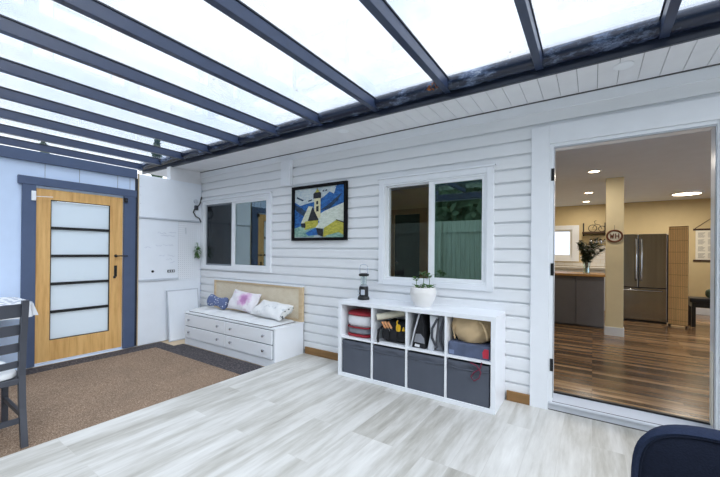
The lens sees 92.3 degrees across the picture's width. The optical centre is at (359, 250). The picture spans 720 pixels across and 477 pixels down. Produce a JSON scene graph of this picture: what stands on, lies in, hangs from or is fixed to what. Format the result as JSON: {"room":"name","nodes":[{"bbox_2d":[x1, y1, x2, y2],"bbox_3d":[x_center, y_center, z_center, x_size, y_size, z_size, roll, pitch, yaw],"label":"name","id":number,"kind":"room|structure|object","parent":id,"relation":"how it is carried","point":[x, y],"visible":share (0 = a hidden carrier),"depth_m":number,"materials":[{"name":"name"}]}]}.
{"room":"sunroom","nodes":[
{"label":"sunroom","id":0,"kind":"room"},
{"bbox_2d":[0,157,201,370],"bbox_3d":[-4.392,0.080,3.147,0.100,2.760,6.216,0,0,34],"label":"wall","id":1,"kind":"structure","parent":0,"point":[10,190],"depth_m":3.88,"materials":[{"name":"white paint"}]},
{"bbox_2d":[0,145,136,178],"bbox_3d":[-4.651,-1.091,2.736,0.155,0.125,5.230,0,0,34],"label":"trim","id":2,"kind":"structure","parent":1,"relation":"attached to","point":[5,151],"depth_m":4.19,"materials":[{"name":"blue wood"}]},
{"bbox_2d":[17,174,136,367],"bbox_3d":[-3.500,0.248,4.367,0.109,2.185,1.210,0,0,34],"label":"door","id":3,"kind":"structure","parent":1,"relation":"in","point":[71,252],"depth_m":4.33,"materials":[{"name":"brown wood"}]},
{"bbox_2d":[31,191,46,200],"bbox_3d":[-3.690,-0.627,4.021,0.020,0.110,0.190,0,0,34],"label":"sensor","id":4,"kind":"object","parent":3,"relation":"attached to","point":[33,193],"visible":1,"depth_m":3.96,"materials":[{"name":"white plastic"}]},
{"bbox_2d":[134,179,137,345],"bbox_3d":[-3.161,0.168,4.876,0.012,2.355,0.032,0,0,34],"label":"trim","id":5,"kind":"structure","parent":1,"relation":"attached to","point":[136,180],"depth_m":4.87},
{"bbox_2d":[138,218,178,281],"bbox_3d":[-2.975,-0.005,5.125,0.040,0.905,0.570,0,0,34],"label":"whiteboard","id":6,"kind":"object","parent":1,"relation":"attached to","point":[158,239],"visible":1,"depth_m":5.11,"materials":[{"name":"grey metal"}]},
{"bbox_2d":[138,278,178,281],"bbox_3d":[-2.979,0.432,5.124,0.040,0.030,0.570,0,0,34],"label":"tray","id":7,"kind":"object","parent":6,"relation":"on","point":[139,279],"depth_m":5.05,"materials":[{"name":"grey metal"}]},
{"bbox_2d":[136,174,201,345],"bbox_3d":[-2.877,0.134,5.276,0.036,2.430,0.948,0,0,34],"label":"wall panel","id":8,"kind":"object","parent":1,"relation":"attached to","point":[158,198],"visible":0.95,"depth_m":5.19,"materials":[{"name":"white paint"}]},
{"bbox_2d":[138,278,199,344],"bbox_3d":[-2.888,0.900,5.279,0.024,0.898,0.935,0,0,34],"label":"wall panel","id":9,"kind":"object","parent":1,"relation":"attached to","point":[152,305],"visible":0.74,"depth_m":5.08,"materials":[{"name":"white paint"}]},
{"bbox_2d":[178,221,199,278],"bbox_3d":[-2.707,-0.001,5.512,0.053,0.907,0.366,0,0,34],"label":"pegboard","id":10,"kind":"object","parent":1,"relation":"attached to","point":[188,232],"visible":0.99,"depth_m":5.50,"materials":[{"name":"silver metal"}]},
{"bbox_2d":[192,243,201,258],"bbox_3d":[-2.595,0.009,5.557,0.128,0.266,0.169,1,0,-1],"label":"plant","id":11,"kind":"object","parent":10,"relation":"hanging from","point":[197,248],"visible":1,"depth_m":5.54,"materials":[{"name":"green plant"}]},
{"bbox_2d":[193,197,201,221],"bbox_3d":[-2.628,-0.662,5.581,0.039,0.416,0.153,0,0,34],"label":"power cable","id":12,"kind":"object","parent":1,"relation":"attached to","point":[195,200],"visible":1,"depth_m":5.56,"materials":[{"name":"black plastic"}]},
{"bbox_2d":[28,339,264,368],"bbox_3d":[-3.873,1.407,3.680,4.480,0.118,4.700,0,0,34],"label":"floor","id":13,"kind":"structure","parent":0,"point":[182,341],"depth_m":4.96,"materials":[{"name":"brown wood"}]},
{"bbox_2d":[0,342,262,457],"bbox_3d":[-3.075,1.345,2.900,2.275,0.016,4.095,0,0,34],"label":"carpet","id":14,"kind":"object","parent":13,"relation":"on","point":[64,398],"visible":0.69,"depth_m":3.46,"materials":[{"name":"brown carpet"}]},
{"bbox_2d":[0,300,29,448],"bbox_3d":[-2.641,0.839,2.326,0.570,1.000,0.500,0,0,34],"label":"dining chair","id":15,"kind":"object","parent":14,"relation":"on","point":[9,376],"visible":1,"depth_m":2.38,"materials":[{"name":"grey paint"}]},
{"bbox_3d":[-3.868,0.918,2.994,0.770,0.825,1.400,0,0,34],"label":"dining table","id":16,"kind":"object","parent":14,"relation":"on","visible":0},
{"bbox_2d":[0,297,37,320],"bbox_3d":[-3.863,0.570,2.993,0.852,0.137,1.482,0,0,34],"label":"tablecloth","id":17,"kind":"object","parent":16,"relation":"on","point":[3,300],"visible":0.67,"depth_m":3.39,"materials":[{"name":"white fabric"}]},
{"bbox_2d":[166,288,198,341],"bbox_3d":[-2.731,0.984,5.365,0.119,0.757,0.495,0,0,34],"label":"leaning board","id":18,"kind":"object","parent":13,"relation":"on","point":[180,301],"visible":0.77,"depth_m":5.29,"materials":[{"name":"white wood"}]},
{"bbox_2d":[184,311,303,365],"bbox_3d":[-1.643,1.129,4.684,1.905,0.466,0.529,0,0,34],"label":"storage bench","id":19,"kind":"object","parent":13,"relation":"on","point":[260,345],"visible":0.94,"depth_m":4.30,"materials":[{"name":"white laminate"}]},
{"bbox_2d":[189,306,294,327],"bbox_3d":[-1.661,0.873,4.678,1.782,0.043,0.401,0,0,34],"label":"pad","id":20,"kind":"object","parent":19,"relation":"on","point":[236,315],"visible":0.87,"depth_m":4.50,"materials":[{"name":"white fabric"}]},
{"bbox_2d":[207,294,228,309],"bbox_3d":[-2.074,0.748,5.046,0.408,0.198,0.109,0,0,30],"label":"pillow","id":21,"kind":"object","parent":20,"relation":"on","point":[212,300],"visible":1,"depth_m":5.00,"materials":[{"name":"blue fabric"}]},
{"bbox_2d":[227,289,261,312],"bbox_3d":[-1.598,0.701,4.769,0.556,0.298,0.201,0,0,31],"label":"floral pillow","id":22,"kind":"object","parent":20,"relation":"on","point":[240,300],"visible":0.94,"depth_m":4.68,"materials":[{"name":"white fabric"}]},
{"bbox_2d":[249,300,293,320],"bbox_3d":[-1.116,0.755,4.392,0.638,0.196,0.231,0,0,37],"label":"pillow","id":23,"kind":"object","parent":20,"relation":"on","point":[278,311],"visible":1,"depth_m":4.30,"materials":[{"name":"white fabric"}]},
{"bbox_2d":[214,278,304,321],"bbox_3d":[-1.489,0.668,4.877,1.868,0.457,0.046,0,0,34],"label":"headboard","id":24,"kind":"object","parent":19,"relation":"on","point":[289,294],"visible":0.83,"depth_m":4.68,"materials":[{"name":"beige fabric"}]},
{"bbox_2d":[0,353,645,476],"bbox_3d":[0.980,1.400,0.413,7.220,0.200,4.700,0,0,34],"label":"floor","id":25,"kind":"structure","parent":0,"point":[295,416],"depth_m":2.39,"materials":[{"name":"grey wood"}]},
{"bbox_2d":[338,297,505,414],"bbox_3d":[0.526,0.916,3.333,1.570,0.775,0.370,0,0,34],"label":"cube shelf","id":26,"kind":"object","parent":25,"relation":"on","point":[497,318],"visible":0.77,"depth_m":3.10,"materials":[{"name":"white laminate"}]},
{"bbox_2d":[342,338,370,378],"bbox_3d":[0.052,1.095,3.635,0.348,0.335,0.343,0,0,34],"label":"fabric bin","id":27,"kind":"object","parent":26,"relation":"in","point":[356,354],"visible":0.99,"depth_m":3.50,"materials":[{"name":"grey fabric"}]},
{"bbox_2d":[348,308,370,337],"bbox_3d":[0.045,0.760,3.652,0.314,0.260,0.290,0,0,34],"label":"bag","id":28,"kind":"object","parent":26,"relation":"on","point":[360,319],"visible":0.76,"depth_m":3.53,"materials":[{"name":"red fabric"}]},
{"bbox_2d":[358,264,369,299],"bbox_3d":[0.040,0.336,3.707,0.128,0.379,0.128,0,0,34],"label":"lantern","id":29,"kind":"object","parent":26,"relation":"on","point":[363,289],"visible":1,"depth_m":3.67,"materials":[{"name":"black metal"}]},
{"bbox_2d":[373,344,404,386],"bbox_3d":[0.362,1.097,3.426,0.348,0.335,0.343,0,0,34],"label":"fabric bin","id":30,"kind":"object","parent":26,"relation":"in","point":[388,362],"visible":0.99,"depth_m":3.29,"materials":[{"name":"grey fabric"}]},
{"bbox_2d":[376,318,404,343],"bbox_3d":[0.369,0.794,3.407,0.305,0.223,0.314,0,0,34],"label":"tool bag","id":31,"kind":"object","parent":26,"relation":"in","point":[392,335],"visible":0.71,"depth_m":3.33,"materials":[{"name":"black fabric"}]},
{"bbox_2d":[377,311,404,319],"bbox_3d":[0.300,0.633,3.388,0.277,0.110,0.064,0,0,6],"label":"paper roll","id":32,"kind":"object","parent":31,"relation":"on","point":[394,314],"visible":0.88,"depth_m":3.36,"materials":[{"name":"beige paper"}]},
{"bbox_2d":[396,320,400,331],"bbox_3d":[0.364,0.717,3.281,0.049,0.109,0.020,0,0,34],"label":"clamp","id":33,"kind":"object","parent":31,"relation":"in","point":[398,327],"visible":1,"depth_m":3.27,"materials":[{"name":"plastic"}]},
{"bbox_2d":[410,314,430,348],"bbox_3d":[0.592,0.736,3.252,0.144,0.315,0.253,0,0,34],"label":"tote","id":34,"kind":"object","parent":26,"relation":"on","point":[422,335],"visible":0.72,"depth_m":3.15,"materials":[{"name":"fabric"}]},
{"bbox_2d":[410,271,435,307],"bbox_3d":[0.603,0.363,3.268,0.260,0.331,0.245,0,0,34],"label":"potted plant","id":35,"kind":"object","parent":26,"relation":"on","point":[423,296],"visible":1,"depth_m":3.19,"materials":[{"name":"green plant"}]},
{"bbox_2d":[408,350,443,396],"bbox_3d":[0.672,1.099,3.218,0.348,0.335,0.343,0,0,34],"label":"fabric bin","id":36,"kind":"object","parent":26,"relation":"in","point":[425,370],"visible":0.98,"depth_m":3.08,"materials":[{"name":"grey fabric"}]},
{"bbox_2d":[428,315,444,351],"bbox_3d":[0.733,0.738,3.150,0.168,0.313,0.266,0,0,34],"label":"backpack","id":37,"kind":"object","parent":26,"relation":"on","point":[437,323],"visible":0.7,"depth_m":3.06,"materials":[{"name":"white fabric"}]},
{"bbox_2d":[447,357,490,407],"bbox_3d":[0.982,1.101,3.009,0.348,0.335,0.343,0,0,34],"label":"fabric bin","id":38,"kind":"object","parent":26,"relation":"in","point":[460,386],"visible":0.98,"depth_m":2.87,"materials":[{"name":"grey fabric"}]},
{"bbox_2d":[470,362,481,380],"bbox_3d":[0.945,0.987,2.815,0.096,0.165,0.013,0,0,34],"label":"ribbon","id":39,"kind":"object","parent":38,"relation":"hanging from","point":[470,362],"visible":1,"depth_m":2.81,"materials":[{"name":"fabric"}]},
{"bbox_2d":[449,336,490,360],"bbox_3d":[0.991,0.841,3.020,0.340,0.112,0.312,0,0,34],"label":"box","id":40,"kind":"object","parent":26,"relation":"on","point":[482,351],"visible":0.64,"depth_m":2.89,"materials":[{"name":"blue fabric"}]},
{"bbox_2d":[451,317,490,342],"bbox_3d":[0.990,0.674,3.009,0.364,0.212,0.293,0,0,34],"label":"tote","id":41,"kind":"object","parent":40,"relation":"on","point":[466,330],"visible":0.82,"depth_m":2.90,"materials":[{"name":"fabric"}]},
{"bbox_2d":[631,424,719,476],"bbox_3d":[0.730,0.866,0.574,0.607,0.868,0.560,1,0,-34],"label":"upholstered chair","id":42,"kind":"object","parent":25,"relation":"on","point":[675,450],"visible":1,"depth_m":0.84,"materials":[{"name":"blue fabric"}]},
{"bbox_2d":[641,438,719,476],"bbox_3d":[0.887,0.667,0.680,0.107,0.436,0.524,1,0,-34],"label":"cushion","id":43,"kind":"object","parent":42,"relation":"on","point":[660,457],"depth_m":0.84,"materials":[{"name":"blue fabric"}]},
{"bbox_2d":[0,0,715,162],"bbox_3d":[-1.663,-1.423,2.126,7.206,0.014,3.850,0,0,34],"label":"ceiling","id":44,"kind":"structure","parent":0,"point":[196,24],"depth_m":2.41,"materials":[{"name":"white glass"}]},
{"bbox_2d":[391,187,428,277],"bbox_3d":[1.208,0.077,8.107,5.050,2.270,3.900,0,0,34],"label":"wall partition","id":45,"kind":"structure","parent":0,"point":[414,198],"depth_m":5.98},
{"bbox_2d":[391,208,426,277],"bbox_3d":[0.835,0.243,6.015,0.710,1.920,0.085,0,0,34],"label":"door","id":46,"kind":"structure","parent":45,"relation":"in","point":[409,231],"depth_m":6.00,"materials":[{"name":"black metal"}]},
{"bbox_2d":[148,34,719,176],"bbox_3d":[0.548,-1.277,3.276,9.635,0.040,0.470,0,0,34],"label":"ceiling","id":47,"kind":"structure","parent":0,"point":[703,52],"depth_m":2.85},
{"bbox_2d":[338,129,348,132],"bbox_3d":[-0.175,-1.258,3.649,0.116,0.009,0.116,0,0,34],"label":"recessed light","id":48,"kind":"object","parent":47,"relation":"in","point":[339,130],"visible":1,"depth_m":3.64,"materials":[{"name":"white plastic"}]},
{"bbox_2d":[613,61,634,69],"bbox_3d":[1.778,-1.244,2.333,0.116,0.009,0.116,0,0,34],"label":"recessed light","id":49,"kind":"object","parent":47,"relation":"in","point":[626,64],"visible":1,"depth_m":2.32,"materials":[{"name":"white plastic"}]},
{"bbox_2d":[200,70,719,398],"bbox_3d":[0.689,0.095,3.531,9.600,2.820,0.130,0,0,34],"label":"wall","id":50,"kind":"structure","parent":0,"point":[329,271],"depth_m":3.62,"materials":[{"name":"white paint"}]},
{"bbox_2d":[200,191,272,272],"bbox_3d":[-1.883,-0.252,5.236,1.709,1.108,0.160,0,0,34],"label":"window","id":51,"kind":"structure","parent":50,"relation":"in","point":[236,231],"depth_m":5.16,"materials":[{"name":"white paint"}]},
{"bbox_2d":[281,160,292,186],"bbox_3d":[-0.962,-1.009,4.541,0.170,0.335,0.055,0,0,34],"label":"trim","id":52,"kind":"structure","parent":50,"relation":"attached to","point":[287,165],"depth_m":4.51,"materials":[{"name":"white paint"}]},
{"bbox_2d":[291,180,347,240],"bbox_3d":[-0.513,-0.466,4.246,0.880,0.690,0.035,0,0,34],"label":"framed painting","id":53,"kind":"object","parent":50,"relation":"attached to","point":[319,212],"visible":1,"depth_m":4.23,"materials":[{"name":"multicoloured paint"}]},
{"bbox_2d":[305,346,529,404],"bbox_3d":[0.374,1.260,3.645,2.564,0.085,0.018,0,0,34],"label":"baseboard","id":54,"kind":"structure","parent":50,"relation":"attached to","point":[522,398],"depth_m":3.02,"materials":[{"name":"brown wood"}]},
{"bbox_2d":[377,163,495,291],"bbox_3d":[0.731,-0.206,3.476,1.222,1.144,0.160,0,0,34],"label":"window","id":55,"kind":"structure","parent":50,"relation":"in","point":[461,200],"depth_m":3.32,"materials":[{"name":"white paint"}]},
{"bbox_2d":[200,63,719,177],"bbox_3d":[0.665,-1.210,3.483,9.600,0.090,0.028,0,0,34],"label":"trim","id":56,"kind":"structure","parent":50,"relation":"attached to","point":[713,72],"depth_m":3.02,"materials":[{"name":"white paint"}]},
{"bbox_2d":[530,96,719,431],"bbox_3d":[2.019,0.192,2.635,1.281,2.445,0.170,0,0,34],"label":"door frame","id":57,"kind":"structure","parent":50,"relation":"in","point":[698,115],"depth_m":2.69,"materials":[{"name":"white paint"}]},
{"bbox_2d":[391,130,710,206],"bbox_3d":[2.467,-1.112,6.160,9.600,0.120,6.140,0,0,34],"label":"ceiling","id":58,"kind":"structure","parent":0,"point":[652,169],"depth_m":4.51,"materials":[{"name":"paint"}]},
{"bbox_2d":[587,170,601,172],"bbox_3d":[3.103,-1.046,4.587,0.170,0.010,0.170,0,0,34],"label":"recessed light","id":59,"kind":"object","parent":58,"relation":"in","point":[590,171],"visible":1,"depth_m":4.57,"materials":[{"name":"white paint"}]},
{"bbox_2d":[670,190,703,195],"bbox_3d":[5.745,-1.003,6.087,0.440,0.042,0.440,0,0,34],"label":"flush light","id":60,"kind":"object","parent":58,"relation":"attached to","point":[688,192],"visible":1,"depth_m":6.00,"materials":[{"name":"white paint"}]},
{"bbox_2d":[673,192,700,195],"bbox_3d":[5.744,-0.987,6.087,0.406,0.009,0.406,0,0,34],"label":"diffuser","id":61,"kind":"object","parent":60,"relation":"attached to","point":[674,193],"depth_m":6.03,"materials":[{"name":"white plastic"}]},
{"bbox_2d":[604,177,623,336],"bbox_3d":[3.704,0.090,5.039,0.227,2.270,0.222,0,0,34],"label":"column","id":62,"kind":"structure","parent":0,"point":[614,251],"depth_m":4.96,"materials":[{"name":"beige paint"}]},
{"bbox_2d":[606,225,622,241],"bbox_3d":[3.640,-0.237,4.947,0.200,0.247,0.026,0,0,34],"label":"oval sign","id":63,"kind":"object","parent":62,"relation":"attached to","point":[614,235],"visible":1,"depth_m":4.95,"materials":[{"name":"brown wood"}]},
{"bbox_2d":[554,310,709,420],"bbox_3d":[2.443,1.298,6.150,9.600,0.160,6.150,0,0,34],"label":"floor","id":64,"kind":"structure","parent":0,"point":[665,368],"depth_m":3.67,"materials":[{"name":"brown wood"}]},
{"bbox_2d":[554,271,604,328],"bbox_3d":[3.487,0.801,5.922,1.140,0.850,0.650,0,0,34],"label":"base cabinet","id":65,"kind":"object","parent":64,"relation":"on","point":[578,296],"visible":0.52,"depth_m":5.57,"materials":[{"name":"grey paint"}]},
{"bbox_2d":[555,271,604,276],"bbox_3d":[3.490,0.394,5.923,1.140,0.035,0.650,0,0,34],"label":"countertop","id":66,"kind":"structure","parent":65,"relation":"on","point":[591,274],"depth_m":5.62,"materials":[{"name":"brown wood"}]},
{"bbox_2d":[583,261,590,273],"bbox_3d":[3.697,0.277,5.646,0.120,0.200,0.120,0,0,34],"label":"glass vase","id":67,"kind":"object","parent":66,"relation":"on","point":[585,270],"visible":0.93,"depth_m":5.61,"materials":[{"name":"clear glass"}]},
{"bbox_2d":[577,238,604,267],"bbox_3d":[3.757,0.051,5.589,0.465,0.513,0.471,0,0,39],"label":"bunch","id":68,"kind":"object","parent":67,"relation":"in","point":[586,256],"visible":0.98,"depth_m":5.60,"materials":[{"name":"green plant"}]},
{"bbox_2d":[555,266,604,309],"bbox_3d":[4.829,0.802,7.646,1.460,0.880,0.590,0,0,34],"label":"countertop","id":69,"kind":"structure","parent":64,"relation":"on","point":[557,268],"depth_m":7.41,"materials":[{"name":"beige stone"}]},
{"bbox_2d":[555,266,604,269],"bbox_3d":[4.832,0.382,7.647,1.460,0.040,0.590,0,0,34],"label":"countertop","id":70,"kind":"structure","parent":69,"relation":"on","point":[560,267],"depth_m":7.44,"materials":[{"name":"beige stone"}]},
{"bbox_2d":[623,234,668,323],"bbox_3d":[5.021,0.480,6.258,0.785,1.520,0.783,0,0,34],"label":"fridge","id":71,"kind":"object","parent":64,"relation":"on","point":[646,256],"visible":0.72,"depth_m":5.93,"materials":[{"name":"silver metal"}]},
{"bbox_2d":[668,226,688,327],"bbox_3d":[5.154,0.425,5.602,0.060,1.630,0.240,1,0,-34],"label":"screen","id":72,"kind":"object","parent":64,"relation":"on","point":[678,273],"visible":1,"depth_m":5.59,"materials":[{"name":"beige wood"}]},
{"bbox_2d":[688,296,709,326],"bbox_3d":[5.686,1.009,5.591,0.580,0.470,0.340,0,0,34],"label":"bench","id":73,"kind":"object","parent":64,"relation":"on","point":[694,302],"visible":0.75,"depth_m":5.60,"materials":[{"name":"paint"}]},
{"bbox_2d":[705,289,709,297],"bbox_3d":[5.694,0.680,5.564,0.199,0.188,0.140,0,0,34],"label":"pouch","id":74,"kind":"object","parent":73,"relation":"on","point":[707,292],"visible":0.32,"depth_m":5.57,"materials":[{"name":"green fabric"}]},
{"bbox_2d":[555,198,710,308],"bbox_3d":[4.101,0.103,8.600,9.600,2.270,0.150,0,0,34],"label":"wall","id":75,"kind":"structure","parent":0,"point":[653,217],"depth_m":7.14,"materials":[{"name":"beige paint"}]},
{"bbox_2d":[555,225,578,261],"bbox_3d":[4.699,-0.163,8.128,0.755,0.830,0.130,0,0,34],"label":"window","id":76,"kind":"structure","parent":75,"relation":"in","point":[573,229],"depth_m":7.95,"materials":[{"name":"white paint"}]},
{"bbox_2d":[555,246,604,266],"bbox_3d":[5.048,0.123,7.865,1.592,0.464,0.012,0,0,34],"label":"wall tile","id":77,"kind":"structure","parent":75,"relation":"attached to","point":[594,262],"depth_m":7.74,"materials":[{"name":"beige tile"}]},
{"bbox_2d":[582,223,605,235],"bbox_3d":[5.209,-0.470,7.624,0.520,0.290,0.240,0,0,34],"label":"wall shelf","id":78,"kind":"object","parent":75,"relation":"attached to","point":[583,232],"visible":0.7,"depth_m":7.62,"materials":[{"name":"brown wood"}]},
{"bbox_2d":[588,221,605,231],"bbox_3d":[5.215,-0.536,7.620,0.317,0.256,0.010,0,0,34],"label":"ornament","id":79,"kind":"object","parent":78,"relation":"on","point":[594,221],"visible":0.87,"depth_m":7.63,"materials":[{"name":"black metal"}]},
{"bbox_2d":[693,218,710,261],"bbox_3d":[6.801,-0.210,6.680,0.540,0.859,0.020,0,0,34],"label":"calendar","id":80,"kind":"object","parent":75,"relation":"attached to","point":[703,236],"visible":0.7,"depth_m":6.75,"materials":[{"name":"beige paper"}]},
{"bbox_2d":[696,308,709,314],"bbox_3d":[4.065,1.173,8.513,9.250,0.130,0.020,0,0,34],"label":"baseboard","id":81,"kind":"structure","parent":75,"relation":"attached to","point":[700,311],"depth_m":6.74,"materials":[{"name":"white paint"}]},
{"bbox_3d":[0.624,-1.371,3.419,9.600,0.150,0.750,0,0,34],"label":"wall","id":82,"kind":"structure","parent":0,"visible":0},
{"bbox_2d":[137,0,719,173],"bbox_3d":[0.339,-1.337,3.086,9.700,0.167,0.120,0,0,34],"label":"beam","id":83,"kind":"structure","parent":82,"relation":"attached to","point":[702,21],"depth_m":2.57,"materials":[{"name":"grey metal"}]},
{"bbox_2d":[0,136,144,170],"bbox_3d":[-4.650,-1.390,4.146,0.064,0.100,3.865,0,0,34],"label":"rafter","id":84,"kind":"object","parent":83,"relation":"on","point":[4,140],"visible":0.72,"depth_m":4.87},
{"bbox_2d":[0,123,163,165],"bbox_3d":[-4.152,-1.386,3.810,0.064,0.100,3.865,0,0,34],"label":"rafter","id":85,"kind":"object","parent":83,"relation":"on","point":[6,129],"visible":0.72,"depth_m":4.46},
{"bbox_2d":[0,107,184,159],"bbox_3d":[-3.629,-1.383,3.459,0.064,0.100,3.865,0,0,34],"label":"rafter","id":86,"kind":"object","parent":83,"relation":"on","point":[7,114],"visible":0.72,"depth_m":4.03,"materials":[{"name":"blue wood"}]},
{"bbox_2d":[0,86,211,153],"bbox_3d":[-3.090,-1.379,3.095,0.064,0.100,3.865,0,0,34],"label":"rafter","id":87,"kind":"object","parent":83,"relation":"on","point":[8,94],"visible":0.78,"depth_m":3.56,"materials":[{"name":"grey metal"}]},
{"bbox_2d":[0,57,242,145],"bbox_3d":[-2.551,-1.375,2.732,0.064,0.100,3.865,0,0,34],"label":"rafter","id":88,"kind":"object","parent":83,"relation":"on","point":[7,66],"visible":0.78,"depth_m":3.10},
{"bbox_2d":[0,14,280,135],"bbox_3d":[-2.003,-1.371,2.364,0.064,0.100,3.865,0,0,34],"label":"rafter","id":89,"kind":"object","parent":83,"relation":"on","point":[10,27],"visible":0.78,"depth_m":2.60,"materials":[{"name":"blue wood"}]},
{"bbox_2d":[52,0,322,125],"bbox_3d":[-1.481,-1.368,2.012,0.064,0.100,3.865,0,0,34],"label":"rafter","id":90,"kind":"object","parent":83,"relation":"on","point":[96,10],"visible":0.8,"depth_m":2.35,"materials":[{"name":"blue wood"}]},
{"bbox_2d":[204,0,378,111],"bbox_3d":[-0.921,-1.364,1.635,0.064,0.100,3.865,0,0,34],"label":"rafter","id":91,"kind":"object","parent":83,"relation":"on","point":[236,10],"visible":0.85,"depth_m":2.27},
{"bbox_2d":[359,0,450,93],"bbox_3d":[-0.353,-1.360,1.253,0.064,0.100,3.865,0,0,34],"label":"rafter","id":92,"kind":"object","parent":83,"relation":"on","point":[381,10],"visible":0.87,"depth_m":2.18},
{"bbox_2d":[426,81,437,90],"bbox_3d":[0.599,-1.359,2.844,0.111,0.095,0.042,0,0,28],"label":"dead leaves","id":93,"kind":"object","parent":83,"relation":"attached to","point":[429,86],"visible":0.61,"depth_m":2.85,"materials":[{"name":"brown plant"}]},
{"bbox_2d":[514,0,542,70],"bbox_3d":[0.207,-1.356,0.876,0.064,0.100,3.865,0,0,34],"label":"rafter","id":94,"kind":"object","parent":83,"relation":"on","point":[525,11],"visible":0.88,"depth_m":2.07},
{"bbox_2d":[659,0,681,38],"bbox_3d":[0.767,-1.352,0.499,0.064,0.100,3.865,0,0,34],"label":"rafter","id":95,"kind":"object","parent":83,"relation":"on","point":[670,8],"visible":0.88,"depth_m":1.93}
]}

